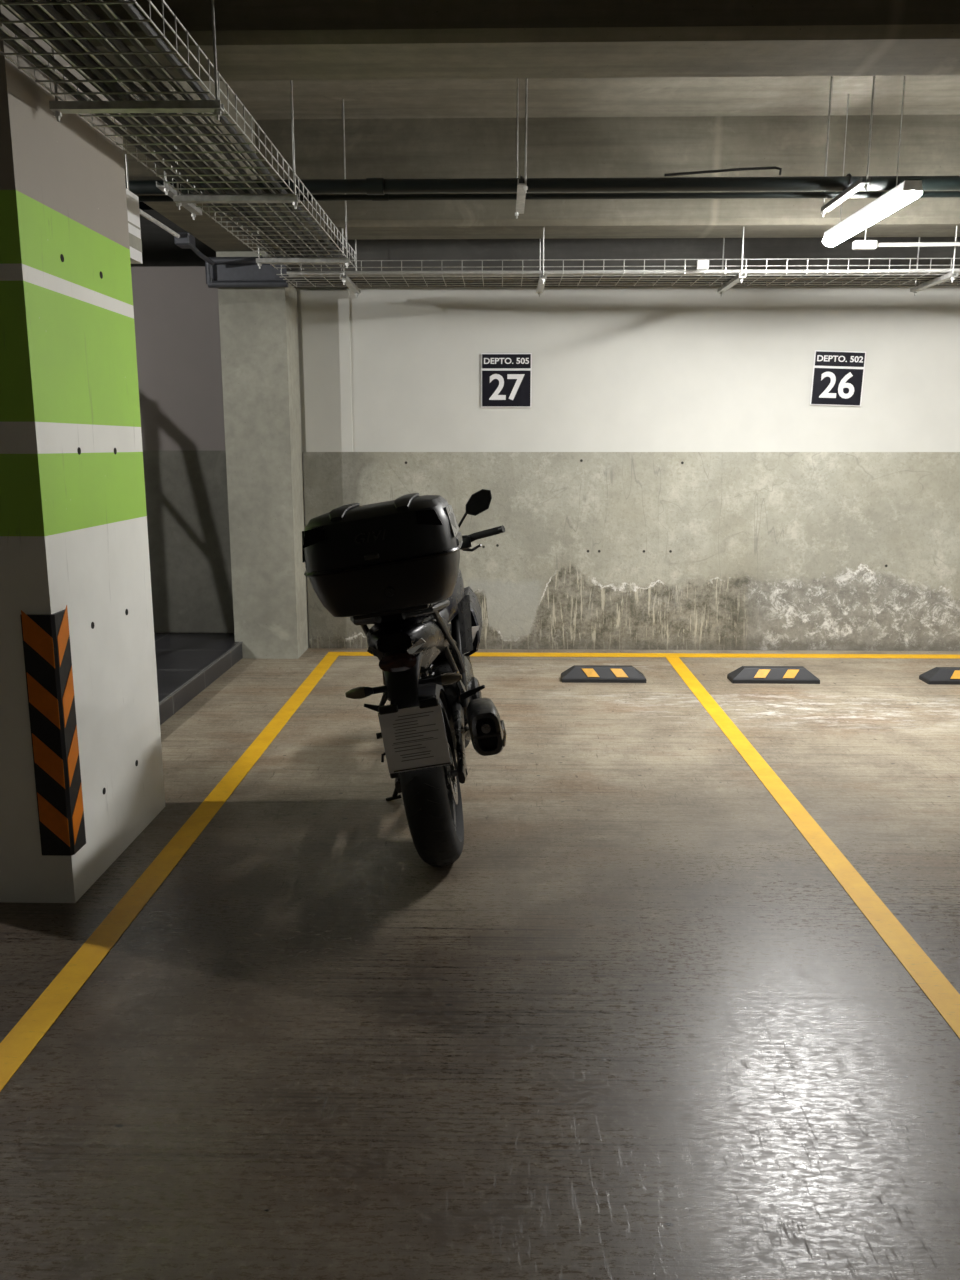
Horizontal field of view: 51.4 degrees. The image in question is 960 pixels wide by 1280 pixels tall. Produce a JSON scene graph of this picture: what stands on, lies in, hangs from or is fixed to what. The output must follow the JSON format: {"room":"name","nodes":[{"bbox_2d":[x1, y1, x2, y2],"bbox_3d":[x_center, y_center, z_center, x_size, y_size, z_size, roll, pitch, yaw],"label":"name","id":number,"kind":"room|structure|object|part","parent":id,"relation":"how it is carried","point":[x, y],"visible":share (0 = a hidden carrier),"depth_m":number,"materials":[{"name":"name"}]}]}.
{"room":"underground parking garage","nodes":[
{"label":"underground parking garage","id":0,"kind":"room"},
{"bbox_2d":[131,210,226,266],"bbox_3d":[-3.219,-1.767,8.185,3.200,3.265,0.200,0,11,1],"label":"wall","id":1,"kind":"structure","parent":0,"point":[159,249],"depth_m":7.81,"materials":[{"name":"concrete"}]},
{"bbox_2d":[131,266,233,633],"bbox_3d":[-3.243,-1.258,7.156,3.200,2.660,0.215,0,11,1],"label":"wall","id":2,"kind":"structure","parent":0,"point":[176,313],"depth_m":7.01,"materials":[{"name":"paint"}]},
{"bbox_2d":[159,642,242,705],"bbox_3d":[-1.689,0.263,5.694,0.006,0.008,3.200,0,11,1],"label":"trim","id":3,"kind":"structure","parent":2,"relation":"attached to","point":[203,671],"depth_m":5.95,"materials":[{"name":"metal"}]},
{"bbox_2d":[154,633,242,724],"bbox_3d":[-3.230,0.313,5.738,3.080,0.120,3.200,0,11,1],"label":"raised platform","id":4,"kind":"structure","parent":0,"point":[180,658],"depth_m":6.39,"materials":[{"name":"concrete"}]},
{"bbox_2d":[0,648,959,1279],"bbox_3d":[0.526,1.310,1.467,11.400,0.200,12.800,0,11,1],"label":"floor","id":5,"kind":"structure","parent":0,"point":[638,1027],"depth_m":2.65,"materials":[{"name":"concrete"}]},
{"bbox_2d":[0,5,164,902],"bbox_3d":[-1.582,-0.552,3.436,0.546,2.700,0.886,0,11,1],"label":"pillar","id":6,"kind":"structure","parent":5,"relation":"on","point":[74,530],"depth_m":3.24,"materials":[{"name":"white paint"}]},
{"bbox_2d":[20,605,85,855],"bbox_3d":[-1.361,0.291,3.186,0.110,0.801,0.110,0,11,1],"label":"guard","id":7,"kind":"object","parent":6,"relation":"attached to","point":[46,637],"visible":1,"depth_m":3.15,"materials":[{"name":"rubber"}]},
{"bbox_2d":[0,655,337,1090],"bbox_3d":[-1.173,1.203,1.484,0.092,0.002,11.400,0,11,1],"label":"parking line","id":8,"kind":"object","parent":5,"relation":"on","point":[30,1029],"visible":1,"depth_m":3.20,"materials":[{"name":"yellow paint"}]},
{"bbox_2d":[216,251,308,658],"bbox_3d":[-1.488,-1.231,6.911,0.440,2.700,0.380,0,11,1],"label":"column","id":9,"kind":"structure","parent":5,"relation":"on","point":[259,326],"depth_m":6.75,"materials":[{"name":"concrete"}]},
{"bbox_2d":[205,257,287,287],"bbox_3d":[-1.508,-2.375,6.443,0.530,0.189,0.059,0,11,1],"label":"channel","id":10,"kind":"object","parent":9,"relation":"attached to","point":[227,272],"visible":0.73,"depth_m":6.45,"materials":[{"name":"grey metal"}]},
{"bbox_3d":[-1.748,-2.375,6.444,0.050,0.145,0.050,0,11,1],"label":"post","id":11,"kind":"part","parent":10,"relation":"part of","materials":[{"name":"metal"}]},
{"bbox_3d":[-1.503,-2.382,6.466,0.500,0.150,0.012,0,11,1],"label":"plate","id":12,"kind":"part","parent":10,"relation":"part of","materials":[{"name":"metal"}]},
{"bbox_2d":[302,489,506,866],"bbox_3d":[-0.240,0.032,4.071,0.768,1.316,2.085,-1,11,-5],"label":"motorcycle","id":13,"kind":"object","parent":5,"relation":"on","point":[392,566],"visible":1,"depth_m":3.18,"materials":[{"name":"plastic"}]},
{"bbox_3d":[-0.540,-0.312,3.192,0.006,0.095,0.300,0,11,1],"label":"panel","id":14,"kind":"part","parent":13,"relation":"part of","materials":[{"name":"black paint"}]},
{"bbox_3d":[-0.369,-0.064,3.419,0.136,0.104,0.499,-9,11,3],"label":"grab rail","id":15,"kind":"part","parent":13,"relation":"part of","materials":[{"name":"black metal"}]},
{"bbox_3d":[-0.314,-0.347,3.172,0.476,0.168,0.444,-9,11,3],"label":"box lid","id":16,"kind":"part","parent":13,"relation":"part of","materials":[{"name":"black plastic"}]},
{"bbox_3d":[-0.300,-0.266,3.188,0.494,0.012,0.464,-9,11,3],"label":"seam trim","id":17,"kind":"part","parent":13,"relation":"part of","materials":[{"name":"black paint"}]},
{"bbox_3d":[-0.276,-0.112,3.225,0.240,0.020,0.260,-9,11,3],"label":"rack plate","id":18,"kind":"part","parent":13,"relation":"part of","materials":[{"name":"black plastic"}]},
{"bbox_2d":[379,653,416,671],"bbox_3d":[-0.260,0.072,3.153,0.124,0.059,0.012,-9,11,3],"label":"tail light","id":19,"kind":"object","parent":13,"relation":"attached to","point":[394,662],"depth_m":3.15,"materials":[{"name":"red plastic"}]},
{"bbox_3d":[-0.269,-0.088,3.474,0.230,0.125,0.360,-9,11,3],"label":"pillion seat","id":20,"kind":"part","parent":13,"relation":"part of","materials":[{"name":"leather"}]},
{"bbox_3d":[-0.208,0.314,3.177,0.202,0.205,0.003,-9,11,3],"label":"permit plate","id":21,"kind":"part","parent":13,"relation":"part of","materials":[{"name":"metal"}]},
{"bbox_3d":[-0.162,-0.093,3.404,0.110,0.103,0.502,2,11,8],"label":"grab rail","id":22,"kind":"part","parent":13,"relation":"part of","materials":[{"name":"black metal"}]},
{"bbox_3d":[-0.186,0.047,3.375,0.067,0.111,0.378,3,11,15],"label":"undertail panel","id":23,"kind":"part","parent":13,"relation":"part of","materials":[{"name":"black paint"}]},
{"bbox_3d":[-0.250,-0.082,3.801,0.270,0.105,0.380,-9,11,3],"label":"rider seat","id":24,"kind":"part","parent":13,"relation":"part of","materials":[{"name":"leather"}]},
{"bbox_3d":[-0.088,-0.384,3.168,0.018,0.093,0.300,-9,11,3],"label":"panel","id":25,"kind":"part","parent":13,"relation":"part of","materials":[{"name":"grey plastic"}]},
{"bbox_3d":[-0.247,-0.198,4.216,0.360,0.285,0.580,-9,11,3],"label":"fuel tank","id":26,"kind":"part","parent":13,"relation":"part of","materials":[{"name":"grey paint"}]},
{"bbox_3d":[-0.078,-0.511,4.414,0.084,0.157,0.019,8,13,34],"label":"mirror stem","id":27,"kind":"part","parent":13,"relation":"part of","materials":[{"name":"black metal"}]},
{"bbox_3d":[-0.056,-0.064,4.064,0.049,0.228,0.121,5,12,24],"label":"panel","id":28,"kind":"part","parent":13,"relation":"part of","materials":[{"name":"black paint"}]},
{"bbox_3d":[-0.046,-0.416,4.494,0.112,0.040,0.038,1,11,6],"label":"brake lever","id":29,"kind":"part","parent":13,"relation":"part of","materials":[{"name":"metal"}]},
{"bbox_2d":[465,489,491,515],"bbox_3d":[-0.008,-0.605,4.383,0.126,0.112,0.037,-9,11,3],"label":"mirror","id":30,"kind":"object","parent":13,"relation":"attached to","point":[480,501],"depth_m":4.36,"materials":[{"name":"black plastic"}]},
{"bbox_2d":[467,490,490,514],"bbox_3d":[-0.006,-0.602,4.364,0.105,0.107,0.002,0,11,1],"label":"mirror glass","id":31,"kind":"object","parent":13,"relation":"attached to","point":[480,501],"depth_m":4.36,"materials":[{"name":"black mirror"}]},
{"bbox_2d":[481,722,490,732],"bbox_3d":[0.021,0.289,3.361,0.032,0.031,0.074,-9,11,3],"label":"exhaust outlet","id":32,"kind":"object","parent":13,"relation":"attached to","point":[485,726],"depth_m":3.33,"materials":[{"name":"grey metal"}]},
{"bbox_2d":[561,665,645,682],"bbox_3d":[0.783,0.211,6.337,0.529,0.090,0.150,0,11,1],"label":"wheel stop","id":33,"kind":"object","parent":5,"relation":"on","point":[576,673],"visible":1,"depth_m":6.28,"materials":[{"name":"rubber"}]},
{"bbox_2d":[327,652,959,658],"bbox_3d":[2.428,0.113,7.067,7.045,0.002,0.128,0,11,1],"label":"parking line","id":34,"kind":"object","parent":5,"relation":"on","point":[951,656],"visible":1,"depth_m":7.08,"materials":[{"name":"yellow paint"}]},
{"bbox_2d":[727,666,819,683],"bbox_3d":[1.857,0.215,6.314,0.545,0.090,0.150,0,11,1],"label":"wheel stop","id":35,"kind":"object","parent":5,"relation":"on","point":[744,674],"visible":1,"depth_m":6.25,"materials":[{"name":"rubber"}]},
{"bbox_2d":[666,657,959,1038],"bbox_3d":[1.229,1.213,1.433,0.092,0.002,11.400,0,11,1],"label":"parking line","id":36,"kind":"object","parent":5,"relation":"on","point":[945,998],"visible":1,"depth_m":3.46,"materials":[{"name":"yellow paint"}]},
{"bbox_2d":[919,667,959,684],"bbox_3d":[3.077,0.221,6.288,0.545,0.090,0.150,0,11,1],"label":"wheel stop","id":37,"kind":"object","parent":5,"relation":"on","point":[937,675],"visible":1,"depth_m":6.24,"materials":[{"name":"rubber"}]},
{"bbox_2d":[226,75,959,119],"bbox_3d":[0.526,-2.091,0.803,11.400,0.200,12.800,0,11,1],"label":"ceiling","id":38,"kind":"structure","parent":0,"point":[923,94],"depth_m":5.24,"materials":[{"name":"concrete"}]},
{"bbox_2d":[49,0,223,121],"bbox_3d":[-1.020,-1.965,2.895,0.510,0.849,0.040,0,11,1],"label":"hanger","id":39,"kind":"object","parent":38,"relation":"hanging from","point":[59,108],"visible":0.9,"depth_m":2.95,"materials":[{"name":"metal"}]},
{"bbox_3d":[-1.260,-1.689,2.954,0.008,0.284,0.008,-4,12,-21],"label":"threaded rod","id":40,"kind":"part","parent":39,"relation":"part of","materials":[{"name":"metal"}]},
{"bbox_3d":[-0.780,-1.964,2.890,0.008,0.849,0.008,-4,12,-21],"label":"threaded rod","id":41,"kind":"part","parent":39,"relation":"part of","materials":[{"name":"metal"}]},
{"bbox_2d":[49,0,285,250],"bbox_3d":[-1.588,-1.859,1.609,0.460,0.565,9.780,0,11,1],"label":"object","id":42,"kind":"object","parent":38,"relation":"attached to","point":[205,229],"visible":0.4,"depth_m":5.21,"materials":[{"name":"concrete"}]},
{"bbox_2d":[125,154,142,263],"bbox_3d":[-1.532,-1.854,4.207,0.052,0.440,0.400,0,11,1],"label":"board","id":43,"kind":"object","parent":42,"relation":"hanging from","point":[135,242],"visible":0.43,"depth_m":4.34,"materials":[{"name":"metal"}]},
{"bbox_3d":[-1.530,-2.020,4.327,0.007,0.160,0.008,0,11,1],"label":"hanger rod","id":44,"kind":"part","parent":43,"relation":"part of","materials":[{"name":"metal"}]},
{"bbox_2d":[139,209,214,264],"bbox_3d":[-1.750,-2.301,5.659,0.090,0.098,1.411,0,11,1],"label":"conduit","id":45,"kind":"object","parent":42,"relation":"attached to","point":[184,240],"visible":0.91,"depth_m":5.83,"materials":[{"name":"metal"}]},
{"bbox_2d":[156,172,201,219],"bbox_3d":[-1.430,-2.128,4.758,0.046,0.126,0.570,0,11,1],"label":"hanger","id":46,"kind":"object","parent":42,"relation":"hanging from","point":[166,188],"visible":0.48,"depth_m":4.67,"materials":[{"name":"metal"}]},
{"bbox_2d":[173,80,299,209],"bbox_3d":[-0.996,-2.183,4.009,0.510,0.849,0.040,0,11,1],"label":"hanger","id":47,"kind":"object","parent":38,"relation":"hanging from","point":[178,199],"visible":0.91,"depth_m":4.06,"materials":[{"name":"metal"}]},
{"bbox_3d":[-1.236,-1.907,4.068,0.008,0.284,0.008,5,12,23],"label":"threaded rod","id":48,"kind":"part","parent":47,"relation":"part of","materials":[{"name":"metal"}]},
{"bbox_2d":[0,0,355,269],"bbox_3d":[-0.998,-1.803,3.752,0.470,0.094,4.210,0,11,1],"label":"cable tray","id":49,"kind":"object","parent":47,"relation":"on","point":[35,2],"visible":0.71,"depth_m":3.20,"materials":[{"name":"metal"}]},
{"bbox_2d":[0,29,278,257],"bbox_3d":[-1.184,-1.769,3.701,0.037,0.027,4.050,0,11,1],"label":"cable","id":50,"kind":"object","parent":49,"relation":"in","point":[12,43],"visible":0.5,"depth_m":3.25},
{"bbox_2d":[0,12,283,257],"bbox_3d":[-1.139,-1.767,3.701,0.032,0.022,4.050,0,11,1],"label":"cable","id":51,"kind":"object","parent":49,"relation":"in","point":[16,30],"visible":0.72,"depth_m":3.15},
{"bbox_2d":[0,0,293,256],"bbox_3d":[-1.092,-1.773,3.699,0.043,0.034,4.050,0,11,1],"label":"cable","id":52,"kind":"object","parent":49,"relation":"in","point":[19,9],"visible":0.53,"depth_m":2.99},
{"bbox_2d":[17,0,301,256],"bbox_3d":[-1.047,-1.771,3.698,0.041,0.031,4.050,0,11,1],"label":"cable","id":53,"kind":"object","parent":49,"relation":"in","point":[36,11],"visible":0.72,"depth_m":2.96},
{"bbox_2d":[36,0,308,256],"bbox_3d":[-1.000,-1.767,3.697,0.032,0.024,4.050,0,11,1],"label":"cable","id":54,"kind":"object","parent":49,"relation":"in","point":[51,9],"visible":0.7,"depth_m":2.92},
{"bbox_2d":[56,0,316,256],"bbox_3d":[-0.955,-1.768,3.696,0.037,0.025,4.050,0,11,1],"label":"cable","id":55,"kind":"object","parent":49,"relation":"in","point":[67,7],"visible":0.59,"depth_m":2.94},
{"bbox_2d":[71,0,329,263],"bbox_3d":[-0.908,-1.767,3.696,0.036,0.025,4.050,0,11,1],"label":"cable","id":56,"kind":"object","parent":49,"relation":"in","point":[86,9],"visible":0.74,"depth_m":2.91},
{"bbox_2d":[95,0,333,256],"bbox_3d":[-0.863,-1.766,3.695,0.033,0.023,4.050,0,11,1],"label":"cable","id":57,"kind":"object","parent":49,"relation":"in","point":[123,30],"visible":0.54,"depth_m":2.91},
{"bbox_2d":[117,0,343,256],"bbox_3d":[-0.816,-1.768,3.693,0.039,0.027,4.051,0,11,1],"label":"cable","id":58,"kind":"object","parent":49,"relation":"in","point":[131,9],"visible":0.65,"depth_m":2.92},
{"bbox_3d":[-0.756,-2.182,4.004,0.008,0.849,0.008,-4,12,-21],"label":"threaded rod","id":59,"kind":"part","parent":47,"relation":"part of","materials":[{"name":"metal"}]},
{"bbox_2d":[256,99,349,268],"bbox_3d":[-0.966,-2.449,5.373,0.510,0.849,0.040,0,11,1],"label":"hanger","id":60,"kind":"object","parent":38,"relation":"hanging from","point":[259,261],"visible":0.86,"depth_m":5.43,"materials":[{"name":"metal"}]},
{"bbox_3d":[-0.726,-2.448,5.367,0.008,0.849,0.008,5,12,23],"label":"threaded rod","id":61,"kind":"part","parent":60,"relation":"part of","materials":[{"name":"metal"}]},
{"bbox_2d":[340,229,360,297],"bbox_3d":[-0.791,-2.563,6.024,0.040,0.874,0.590,0,11,1],"label":"hanger","id":62,"kind":"object","parent":38,"relation":"hanging from","point":[347,281],"visible":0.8,"depth_m":6.06,"materials":[{"name":"metal"}]},
{"bbox_3d":[-0.797,-2.235,5.818,0.008,0.309,0.008,5,12,23],"label":"threaded rod","id":63,"kind":"part","parent":62,"relation":"part of","materials":[{"name":"metal"}]},
{"bbox_3d":[-0.785,-2.614,6.284,0.008,0.874,0.008,-4,12,-21],"label":"threaded rod","id":64,"kind":"part","parent":62,"relation":"part of","materials":[{"name":"metal"}]},
{"bbox_2d":[276,258,959,286],"bbox_3d":[2.257,-2.212,6.000,6.900,0.084,0.450,0,11,1],"label":"cable tray","id":65,"kind":"object","parent":62,"relation":"on","point":[766,265],"visible":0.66,"depth_m":5.92,"materials":[{"name":"metal"}]},
{"bbox_2d":[287,268,959,273],"bbox_3d":[2.104,-2.164,5.850,6.500,0.024,0.035,0,11,1],"label":"cable","id":66,"kind":"object","parent":65,"relation":"in","point":[958,269],"visible":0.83,"depth_m":5.87,"materials":[{"name":"grey plastic"}]},
{"bbox_2d":[289,272,959,275],"bbox_3d":[2.105,-2.177,5.898,6.500,0.030,0.042,0,11,1],"label":"cable","id":67,"kind":"object","parent":65,"relation":"in","point":[949,272],"visible":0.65,"depth_m":5.92,"materials":[{"name":"grey plastic"}]},
{"bbox_2d":[292,275,959,278],"bbox_3d":[2.107,-2.194,5.997,6.500,0.027,0.036,0,11,1],"label":"cable","id":68,"kind":"object","parent":65,"relation":"in","point":[875,275],"visible":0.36,"depth_m":6.03,"materials":[{"name":"grey plastic"}]},
{"bbox_2d":[295,278,959,280],"bbox_3d":[2.110,-2.211,6.095,6.500,0.022,0.033,0,11,1],"label":"cable","id":69,"kind":"object","parent":65,"relation":"in","point":[858,278],"visible":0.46,"depth_m":6.12,"materials":[{"name":"black plastic"}]},
{"bbox_2d":[297,280,959,282],"bbox_3d":[2.111,-2.220,6.144,6.500,0.023,0.033,0,11,1],"label":"cable","id":70,"kind":"object","parent":65,"relation":"in","point":[761,280],"visible":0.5,"depth_m":6.17,"materials":[{"name":"black plastic"}]},
{"bbox_2d":[376,277,959,279],"bbox_3d":[2.108,-2.206,6.045,6.500,0.032,0.043,0,11,1],"label":"cable","id":71,"kind":"object","parent":65,"relation":"in","point":[956,277],"visible":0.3,"depth_m":6.06,"materials":[{"name":"black plastic"}]},
{"bbox_2d":[696,260,708,268],"bbox_3d":[1.293,-2.178,5.788,0.070,0.050,0.020,0,11,1],"label":"junction box","id":72,"kind":"object","parent":65,"relation":"attached to","point":[701,264],"visible":1,"depth_m":5.78,"materials":[{"name":"white plastic"}]},
{"bbox_2d":[538,274,874,276],"bbox_3d":[2.106,-2.186,5.946,6.500,0.030,0.041,0,11,1],"label":"cable","id":73,"kind":"object","parent":65,"relation":"in","point":[826,274],"visible":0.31,"depth_m":5.95,"materials":[{"name":"grey plastic"}]},
{"bbox_2d":[52,0,959,80],"bbox_3d":[2.327,-2.163,3.165,7.300,0.565,0.371,0,11,1],"label":"ceiling beam","id":74,"kind":"structure","parent":38,"relation":"attached to","point":[257,40],"depth_m":3.10,"materials":[{"name":"concrete"}]},
{"bbox_2d":[515,79,527,217],"bbox_3d":[0.194,-2.395,4.670,0.046,0.685,0.570,0,11,1],"label":"hanger","id":75,"kind":"object","parent":38,"relation":"hanging from","point":[522,188],"visible":0.91,"depth_m":4.64,"materials":[{"name":"metal"}]},
{"bbox_3d":[0.184,-2.444,4.920,0.008,0.685,0.008,-4,12,-21],"label":"threaded rod","id":76,"kind":"part","parent":75,"relation":"part of","materials":[{"name":"metal"}]},
{"bbox_3d":[0.205,-2.346,4.419,0.008,0.685,0.008,-4,12,-21],"label":"threaded rod","id":77,"kind":"part","parent":75,"relation":"part of","materials":[{"name":"metal"}]},
{"bbox_2d":[125,176,959,194],"bbox_3d":[0.608,-2.129,4.667,10.200,0.073,0.073,0,11,1],"label":"pipe","id":78,"kind":"object","parent":75,"relation":"attached to","point":[371,186],"visible":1,"depth_m":4.65,"materials":[{"name":"black metal"}]},
{"bbox_2d":[664,166,781,175],"bbox_3d":[1.128,-2.175,4.630,0.541,0.040,0.021,0,11,1],"label":"cable","id":79,"kind":"object","parent":78,"relation":"on","point":[770,167],"visible":1,"depth_m":4.62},
{"bbox_2d":[137,191,959,201],"bbox_3d":[0.613,-2.165,4.863,10.200,0.034,0.034,0,11,1],"label":"pipe","id":80,"kind":"object","parent":75,"relation":"attached to","point":[860,194],"visible":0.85,"depth_m":4.85,"materials":[{"name":"black metal"}]},
{"bbox_2d":[536,228,546,296],"bbox_3d":[0.373,-2.559,5.999,0.040,0.874,0.590,0,11,1],"label":"hanger","id":81,"kind":"object","parent":38,"relation":"hanging from","point":[542,280],"visible":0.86,"depth_m":6.02,"materials":[{"name":"metal"}]},
{"bbox_3d":[0.379,-2.609,6.259,0.008,0.874,0.008,-4,12,-21],"label":"threaded rod","id":82,"kind":"part","parent":81,"relation":"part of","materials":[{"name":"metal"}]},
{"bbox_3d":[0.368,-2.231,5.793,0.008,0.309,0.008,-4,12,-21],"label":"threaded rod","id":83,"kind":"part","parent":81,"relation":"part of","materials":[{"name":"metal"}]},
{"bbox_2d":[255,115,959,239],"bbox_3d":[2.385,-2.676,5.794,7.300,0.565,0.420,0,11,1],"label":"ceiling beam","id":84,"kind":"structure","parent":38,"relation":"attached to","point":[557,147],"depth_m":5.62,"materials":[{"name":"concrete"}]},
{"bbox_2d":[852,228,959,249],"bbox_3d":[3.098,-2.282,5.621,1.965,0.142,0.050,0,11,1],"label":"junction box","id":85,"kind":"object","parent":84,"relation":"attached to","point":[864,244],"visible":0.91,"depth_m":5.63,"materials":[{"name":"metal"}]},
{"bbox_2d":[285,237,959,287],"bbox_3d":[2.391,-2.732,6.537,7.320,0.740,0.300,0,11,1],"label":"beam","id":86,"kind":"structure","parent":38,"relation":"attached to","point":[790,249],"depth_m":6.46,"materials":[{"name":"concrete"}]},
{"bbox_2d":[717,227,745,296],"bbox_3d":[1.523,-2.554,5.975,0.040,0.874,0.590,0,11,1],"label":"hanger","id":87,"kind":"object","parent":38,"relation":"hanging from","point":[737,278],"visible":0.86,"depth_m":5.97,"materials":[{"name":"metal"}]},
{"bbox_3d":[1.529,-2.605,6.235,0.008,0.874,0.008,-4,12,-21],"label":"threaded rod","id":88,"kind":"part","parent":87,"relation":"part of","materials":[{"name":"metal"}]},
{"bbox_3d":[1.518,-2.226,5.769,0.008,0.309,0.008,-4,12,-21],"label":"threaded rod","id":89,"kind":"part","parent":87,"relation":"part of","materials":[{"name":"metal"}]},
{"bbox_2d":[821,76,874,216],"bbox_3d":[1.714,-2.389,4.637,0.046,0.685,0.570,0,11,1],"label":"hanger","id":90,"kind":"object","parent":38,"relation":"hanging from","point":[859,184],"visible":0.79,"depth_m":4.63,"materials":[{"name":"metal"}]},
{"bbox_3d":[1.704,-2.438,4.888,0.008,0.685,0.008,5,12,23],"label":"threaded rod","id":91,"kind":"part","parent":90,"relation":"part of","materials":[{"name":"metal"}]},
{"bbox_3d":[1.725,-2.340,4.387,0.008,0.685,0.008,5,12,23],"label":"threaded rod","id":92,"kind":"part","parent":90,"relation":"part of","materials":[{"name":"metal"}]},
{"bbox_2d":[822,76,922,246],"bbox_3d":[1.914,-2.408,4.869,0.092,0.727,1.084,0,11,1],"label":"lamp","id":93,"kind":"object","parent":38,"relation":"hanging from","point":[907,191],"visible":0.94,"depth_m":4.75,"materials":[{"name":"white"}]},
{"bbox_3d":[1.918,-2.522,5.254,0.004,0.650,0.005,0,11,1],"label":"hanger rod","id":94,"kind":"part","parent":93,"relation":"part of","materials":[{"name":"metal"}]},
{"bbox_2d":[822,191,922,246],"bbox_3d":[1.914,-2.068,4.935,0.092,0.034,1.072,0,11,1],"label":"diffuser","id":95,"kind":"object","parent":93,"relation":"attached to","point":[896,200],"depth_m":4.81,"materials":[{"name":"white plastic"}]},
{"bbox_3d":[1.911,-2.378,4.518,0.004,0.650,0.005,0,11,1],"label":"hanger rod","id":96,"kind":"part","parent":93,"relation":"part of","materials":[{"name":"metal"}]},
{"bbox_2d":[910,226,958,295],"bbox_3d":[2.738,-2.549,5.949,0.040,0.874,0.590,0,11,1],"label":"hanger","id":97,"kind":"object","parent":38,"relation":"hanging from","point":[950,276],"visible":0.86,"depth_m":5.95,"materials":[{"name":"metal"}]},
{"bbox_3d":[2.744,-2.600,6.209,0.008,0.874,0.008,5,12,23],"label":"threaded rod","id":98,"kind":"part","parent":97,"relation":"part of","materials":[{"name":"metal"}]},
{"bbox_3d":[2.732,-2.221,5.743,0.008,0.309,0.008,-4,12,-21],"label":"threaded rod","id":99,"kind":"part","parent":97,"relation":"part of","materials":[{"name":"metal"}]},
{"bbox_2d":[296,286,959,650],"bbox_3d":[2.357,-1.547,7.059,7.400,3.265,0.222,0,11,1],"label":"wall","id":100,"kind":"structure","parent":0,"point":[816,551],"depth_m":7.03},
{"bbox_2d":[301,291,352,451],"bbox_3d":[-1.066,-1.869,6.971,0.330,1.090,0.020,0,11,1],"label":"wall panel","id":101,"kind":"object","parent":100,"relation":"attached to","point":[325,314],"visible":1,"depth_m":6.96,"materials":[{"name":"white paint"}]},
{"bbox_2d":[481,353,531,406],"bbox_3d":[0.184,-1.809,6.951,0.352,0.366,0.008,0,11,1],"label":"parking sign","id":102,"kind":"object","parent":100,"relation":"attached to","point":[506,378],"visible":1,"depth_m":6.95,"materials":[{"name":"black plastic"}]},
{"bbox_3d":[0.184,-1.755,6.962,0.336,0.242,0.006,0,11,1],"label":"number panel","id":103,"kind":"part","parent":102,"relation":"part of","materials":[{"name":"black plastic"}]},
{"bbox_3d":[0.184,-1.936,6.927,0.336,0.094,0.006,0,11,1],"label":"name panel","id":104,"kind":"part","parent":102,"relation":"part of","materials":[{"name":"black plastic"}]},
{"bbox_2d":[810,350,865,405],"bbox_3d":[2.477,-1.809,6.900,0.352,0.366,0.008,2,11,1],"label":"parking sign","id":105,"kind":"object","parent":100,"relation":"attached to","point":[838,376],"visible":1,"depth_m":6.90,"materials":[{"name":"black plastic"}]},
{"bbox_3d":[2.475,-1.756,6.912,0.336,0.242,0.006,2,11,1],"label":"number panel","id":106,"kind":"part","parent":105,"relation":"part of","materials":[{"name":"black plastic"}]},
{"bbox_3d":[2.481,-1.936,6.876,0.336,0.094,0.006,2,11,1],"label":"name panel","id":107,"kind":"part","parent":105,"relation":"part of","materials":[{"name":"plastic"}]}
]}

